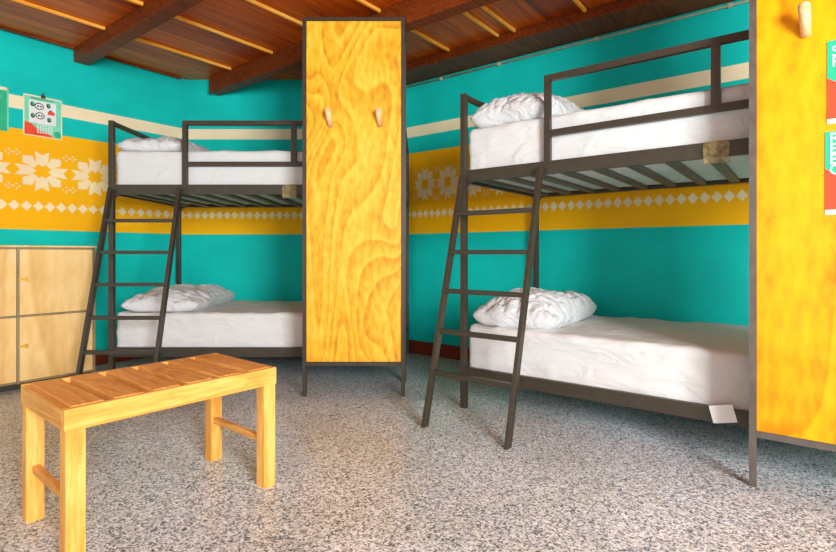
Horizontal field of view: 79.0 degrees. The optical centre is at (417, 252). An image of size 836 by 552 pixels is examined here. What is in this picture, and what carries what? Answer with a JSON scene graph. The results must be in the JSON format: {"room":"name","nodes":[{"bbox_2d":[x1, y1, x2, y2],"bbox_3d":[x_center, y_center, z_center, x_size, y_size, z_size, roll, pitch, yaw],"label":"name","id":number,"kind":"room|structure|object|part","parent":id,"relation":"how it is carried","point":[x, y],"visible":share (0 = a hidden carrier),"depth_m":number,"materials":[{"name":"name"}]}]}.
{"room":"dormitory","nodes":[
{"label":"dormitory","id":0,"kind":"room"},
{"bbox_2d":[0,29,185,349],"bbox_3d":[-3.819,-0.346,2.554,0.121,2.493,5.397,0,0,37],"label":"wall","id":1,"kind":"structure","parent":0,"point":[53,192],"depth_m":3.99,"materials":[{"name":"teal paint"}]},
{"bbox_2d":[0,86,8,130],"bbox_3d":[-2.998,-1.024,3.526,0.002,0.310,0.243,0,0,37],"label":"poster","id":2,"kind":"object","parent":1,"relation":"attached to","point":[4,91],"visible":1,"depth_m":3.60,"materials":[{"name":"green paper"}]},
{"bbox_2d":[23,93,61,139],"bbox_3d":[-2.797,-1.029,3.784,0.010,0.332,0.243,0,0,38],"label":"poster","id":3,"kind":"object","parent":1,"relation":"attached to","point":[42,116],"visible":1,"depth_m":3.78,"materials":[{"name":"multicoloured paper"}]},
{"bbox_2d":[95,349,145,365],"bbox_3d":[-3.769,0.843,2.509,0.016,0.115,5.387,0,0,37],"label":"baseboard","id":4,"kind":"structure","parent":1,"relation":"attached to","point":[99,359],"depth_m":4.11,"materials":[{"name":"paint"}]},
{"bbox_2d":[186,80,301,300],"bbox_3d":[-1.145,-0.346,4.721,2.012,2.493,0.121,0,0,0],"label":"wall","id":5,"kind":"structure","parent":0,"point":[254,253],"depth_m":4.66,"materials":[{"name":"teal paint"}]},
{"bbox_2d":[0,0,615,79],"bbox_3d":[-0.441,-1.632,0.791,10.130,0.122,7.982,0,0,0],"label":"ceiling","id":6,"kind":"structure","parent":0,"point":[209,38],"depth_m":3.54,"materials":[{"name":"brown wood"}]},
{"bbox_2d":[74,0,203,64],"bbox_3d":[0.937,-1.538,1.241,9.018,0.107,0.106,0,0,37],"label":"beam","id":7,"kind":"structure","parent":6,"relation":"attached to","point":[141,20],"depth_m":3.40,"materials":[{"name":"brown wood"}]},
{"bbox_2d":[209,0,499,95],"bbox_3d":[1.630,-1.518,1.952,8.781,0.148,0.107,0,0,37],"label":"beam","id":8,"kind":"structure","parent":6,"relation":"attached to","point":[417,13],"depth_m":3.84,"materials":[{"name":"brown wood"}]},
{"bbox_2d":[406,0,734,84],"bbox_3d":[2.697,-1.556,2.272,7.474,0.071,0.298,0,0,37],"label":"beam","id":9,"kind":"structure","parent":6,"relation":"attached to","point":[617,15],"depth_m":3.54,"materials":[{"name":"brown wood"}]},
{"bbox_2d":[0,353,835,551],"bbox_3d":[-0.441,0.950,0.791,10.130,0.100,7.982,0,0,0],"label":"floor","id":10,"kind":"structure","parent":0,"point":[357,469],"depth_m":2.02,"materials":[{"name":"stone"}]},
{"bbox_2d":[0,245,95,392],"bbox_3d":[-2.909,0.425,3.251,0.450,0.950,1.369,0,0,37],"label":"base cabinet","id":11,"kind":"object","parent":10,"relation":"on","point":[44,290],"visible":0.94,"depth_m":3.41,"materials":[{"name":"brown wood"}]},
{"bbox_3d":[-2.747,0.192,3.132,0.018,0.431,0.427,0,0,37],"label":"door","id":12,"kind":"part","parent":11,"relation":"part of","materials":[{"name":"brown wood"}]},
{"bbox_3d":[-2.747,0.630,3.132,0.018,0.418,0.427,0,0,37],"label":"door","id":13,"kind":"part","parent":11,"relation":"part of","materials":[{"name":"brown wood"}]},
{"bbox_3d":[-2.478,0.192,3.484,0.018,0.431,0.427,0,0,37],"label":"door","id":14,"kind":"part","parent":11,"relation":"part of","materials":[{"name":"brown wood"}]},
{"bbox_3d":[-2.478,0.630,3.484,0.018,0.418,0.427,0,0,37],"label":"door","id":15,"kind":"part","parent":11,"relation":"part of","materials":[{"name":"brown wood"}]},
{"bbox_2d":[21,353,275,551],"bbox_3d":[-0.947,0.671,1.844,0.450,0.458,0.704,0,0,39],"label":"bench","id":16,"kind":"object","parent":10,"relation":"on","point":[70,404],"visible":1,"depth_m":1.70,"materials":[{"name":"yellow wood"}]},
{"bbox_3d":[-1.304,0.684,1.719,0.050,0.432,0.050,0,0,39],"label":"leg","id":17,"kind":"part","parent":16,"relation":"part of","materials":[{"name":"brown wood"}]},
{"bbox_3d":[-1.002,0.684,1.470,0.051,0.432,0.050,0,0,39],"label":"leg","id":18,"kind":"part","parent":16,"relation":"part of","materials":[{"name":"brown wood"}]},
{"bbox_3d":[-0.894,0.684,2.218,0.050,0.432,0.050,0,0,39],"label":"leg","id":19,"kind":"part","parent":16,"relation":"part of","materials":[{"name":"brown wood"}]},
{"bbox_3d":[-0.591,0.684,1.969,0.051,0.432,0.050,0,0,39],"label":"leg","id":20,"kind":"part","parent":16,"relation":"part of","materials":[{"name":"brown wood"}]},
{"bbox_2d":[75,120,408,381],"bbox_3d":[-1.119,-0.012,3.839,2.076,1.824,1.430,0,0,0],"label":"bunk bed","id":21,"kind":"object","parent":10,"relation":"on","point":[139,192],"visible":0.44,"depth_m":3.53,"materials":[{"name":"metal"}]},
{"bbox_3d":[-2.140,-0.012,3.545,0.034,1.824,0.034,0,0,0],"label":"post","id":22,"kind":"part","parent":21,"relation":"part of","materials":[{"name":"metal"}]},
{"bbox_3d":[-2.140,-0.907,4.041,0.026,0.030,0.960,0,0,0],"label":"head rail","id":23,"kind":"part","parent":21,"relation":"part of","materials":[{"name":"metal"}]},
{"bbox_3d":[-2.142,-0.443,4.041,0.024,0.068,0.960,0,0,0],"label":"rail","id":24,"kind":"part","parent":21,"relation":"part of","materials":[{"name":"metal"}]},
{"bbox_3d":[-2.140,-0.012,4.537,0.034,1.824,0.034,0,0,0],"label":"post","id":25,"kind":"part","parent":21,"relation":"part of","materials":[{"name":"metal"}]},
{"bbox_3d":[-1.119,0.692,3.543,2.010,0.066,0.024,0,0,0],"label":"rail","id":26,"kind":"part","parent":21,"relation":"part of","materials":[{"name":"metal"}]},
{"bbox_3d":[-1.119,-0.416,3.543,2.010,0.122,0.024,0,0,0],"label":"rail","id":27,"kind":"part","parent":21,"relation":"part of","materials":[{"name":"metal"}]},
{"bbox_2d":[116,300,301,346],"bbox_3d":[-1.120,0.556,4.041,2.040,0.292,0.980,0,0,0],"label":"mattress","id":28,"kind":"object","parent":21,"relation":"on","point":[238,323],"visible":0.39,"depth_m":3.56,"materials":[{"name":"white fabric"}]},
{"bbox_2d":[121,284,234,311],"bbox_3d":[-1.852,0.335,4.029,0.553,0.169,0.907,0,0,-3],"label":"pillow","id":29,"kind":"object","parent":28,"relation":"on","point":[181,297],"visible":0.91,"depth_m":3.66,"materials":[{"name":"white fabric"}]},
{"bbox_2d":[116,150,301,203],"bbox_3d":[-1.119,-0.555,4.023,2.034,0.347,1.007,0,0,0],"label":"mattress","id":30,"kind":"object","parent":21,"relation":"on","point":[133,167],"visible":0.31,"depth_m":3.56,"materials":[{"name":"white fabric"}]},
{"bbox_2d":[116,136,209,151],"bbox_3d":[-1.897,-0.807,4.027,0.475,0.166,0.902,0,0,3],"label":"pillow","id":31,"kind":"object","parent":30,"relation":"on","point":[165,143],"visible":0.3,"depth_m":3.60,"materials":[{"name":"white fabric"}]},
{"bbox_3d":[-1.119,-0.416,4.539,2.010,0.122,0.024,0,0,0],"label":"rail","id":32,"kind":"part","parent":21,"relation":"part of","materials":[{"name":"metal"}]},
{"bbox_3d":[-0.879,-0.699,3.545,1.529,0.448,0.028,0,0,0],"label":"guard rail","id":33,"kind":"part","parent":21,"relation":"part of","materials":[{"name":"metal"}]},
{"bbox_3d":[-0.098,-0.907,4.041,0.026,0.030,0.960,0,0,0],"label":"head rail","id":34,"kind":"part","parent":21,"relation":"part of","materials":[{"name":"metal"}]},
{"bbox_3d":[-0.098,-0.012,4.537,0.034,1.824,0.034,0,0,0],"label":"post","id":35,"kind":"part","parent":21,"relation":"part of","materials":[{"name":"metal"}]},
{"bbox_3d":[-0.096,0.692,4.041,0.024,0.066,0.960,0,0,0],"label":"rail","id":36,"kind":"part","parent":21,"relation":"part of","materials":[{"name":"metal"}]},
{"bbox_3d":[-0.096,-0.443,4.041,0.024,0.068,0.960,0,0,0],"label":"rail","id":37,"kind":"part","parent":21,"relation":"part of","materials":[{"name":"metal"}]},
{"bbox_2d":[302,17,405,396],"bbox_3d":[-0.403,-0.289,3.310,0.643,2.379,0.428,0,0,0],"label":"wooden panel","id":38,"kind":"object","parent":10,"relation":"on","point":[354,68],"visible":1,"depth_m":3.18,"materials":[{"name":"wood"}]},
{"bbox_2d":[421,29,748,449],"bbox_3d":[1.258,-0.012,2.564,2.076,1.824,1.430,0,0,37],"label":"bunk bed","id":39,"kind":"object","parent":10,"relation":"on","point":[672,156],"visible":0.7,"depth_m":2.57,"materials":[{"name":"metal"}]},
{"bbox_3d":[0.268,-0.012,2.951,0.034,1.824,0.034,0,0,37],"label":"post","id":40,"kind":"part","parent":39,"relation":"part of","materials":[{"name":"metal"}]},
{"bbox_3d":[0.569,-0.907,3.345,0.026,0.030,0.960,0,0,37],"label":"head rail","id":41,"kind":"part","parent":39,"relation":"part of","materials":[{"name":"metal"}]},
{"bbox_3d":[0.568,-0.443,3.346,0.024,0.068,0.960,0,0,37],"label":"rail","id":42,"kind":"part","parent":39,"relation":"part of","materials":[{"name":"metal"}]},
{"bbox_3d":[0.871,-0.012,3.739,0.034,1.824,0.034,0,0,37],"label":"post","id":43,"kind":"part","parent":39,"relation":"part of","materials":[{"name":"metal"}]},
{"bbox_3d":[1.078,0.692,2.329,2.010,0.066,0.024,0,0,37],"label":"rail","id":44,"kind":"part","parent":39,"relation":"part of","materials":[{"name":"metal"}]},
{"bbox_3d":[1.078,-0.416,2.329,2.010,0.122,0.024,0,0,37],"label":"rail","id":45,"kind":"part","parent":39,"relation":"part of","materials":[{"name":"metal"}]},
{"bbox_2d":[469,315,748,422],"bbox_3d":[1.371,0.569,2.714,2.038,0.318,1.009,0,0,37],"label":"mattress","id":46,"kind":"object","parent":39,"relation":"on","point":[697,362],"visible":0.58,"depth_m":2.47,"materials":[{"name":"white fabric"}]},
{"bbox_2d":[473,287,596,329],"bbox_3d":[0.759,0.316,3.183,0.496,0.206,0.904,0,0,34],"label":"pillow","id":47,"kind":"object","parent":46,"relation":"on","point":[547,310],"visible":0.87,"depth_m":2.87,"materials":[{"name":"white fabric"}]},
{"bbox_2d":[469,83,748,192],"bbox_3d":[1.369,-0.555,2.710,2.034,0.346,1.008,0,0,37],"label":"mattress","id":48,"kind":"object","parent":39,"relation":"on","point":[521,142],"visible":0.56,"depth_m":2.51,"materials":[{"name":"white fabric"}]},
{"bbox_2d":[470,92,583,128],"bbox_3d":[0.774,-0.837,3.171,0.492,0.226,0.904,0,0,40],"label":"pillow","id":49,"kind":"object","parent":48,"relation":"on","point":[523,106],"visible":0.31,"depth_m":2.84,"materials":[{"name":"white fabric"}]},
{"bbox_3d":[1.683,-0.416,3.120,2.010,0.122,0.024,0,0,37],"label":"rail","id":50,"kind":"part","parent":39,"relation":"part of","materials":[{"name":"metal"}]},
{"bbox_3d":[1.270,-0.699,2.184,1.529,0.448,0.028,0,0,37],"label":"guard rail","id":51,"kind":"part","parent":39,"relation":"part of","materials":[{"name":"metal"}]},
{"bbox_2d":[749,0,835,487],"bbox_3d":[1.553,-0.289,1.788,0.643,2.379,0.225,0,0,37],"label":"wooden panel","id":52,"kind":"object","parent":10,"relation":"on","point":[792,240],"visible":1,"depth_m":1.89,"materials":[{"name":"yellow wood"}]},
{"bbox_2d":[825,131,835,214],"bbox_3d":[1.551,-0.285,1.752,0.225,0.297,0.004,0,0,37],"label":"poster","id":53,"kind":"object","parent":52,"relation":"attached to","point":[830,137],"visible":1,"depth_m":1.81,"materials":[{"name":"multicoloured paper"}]},
{"bbox_2d":[827,40,835,123],"bbox_3d":[1.556,-0.609,1.749,0.225,0.297,0.004,0,0,37],"label":"poster","id":54,"kind":"object","parent":52,"relation":"attached to","point":[831,45],"visible":1,"depth_m":1.81,"materials":[{"name":"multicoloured paper"}]},
{"bbox_2d":[406,0,748,347],"bbox_3d":[2.229,-0.346,2.906,5.937,2.493,0.121,0,0,37],"label":"wall","id":55,"kind":"structure","parent":0,"point":[681,254],"depth_m":3.56,"materials":[{"name":"teal paint"}]},
{"bbox_2d":[409,340,469,361],"bbox_3d":[2.192,0.843,2.850,5.927,0.115,0.016,0,0,37],"label":"baseboard","id":56,"kind":"structure","parent":55,"relation":"attached to","point":[417,347],"depth_m":4.42,"materials":[{"name":"paint"}]},
{"bbox_2d":[406,0,748,87],"bbox_3d":[2.147,-1.500,2.879,5.740,0.024,0.023,0,0,37],"label":"conduit pipe","id":57,"kind":"object","parent":55,"relation":"attached to","point":[730,5],"visible":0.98,"depth_m":3.55,"materials":[{"name":"grey metal"}]}
]}

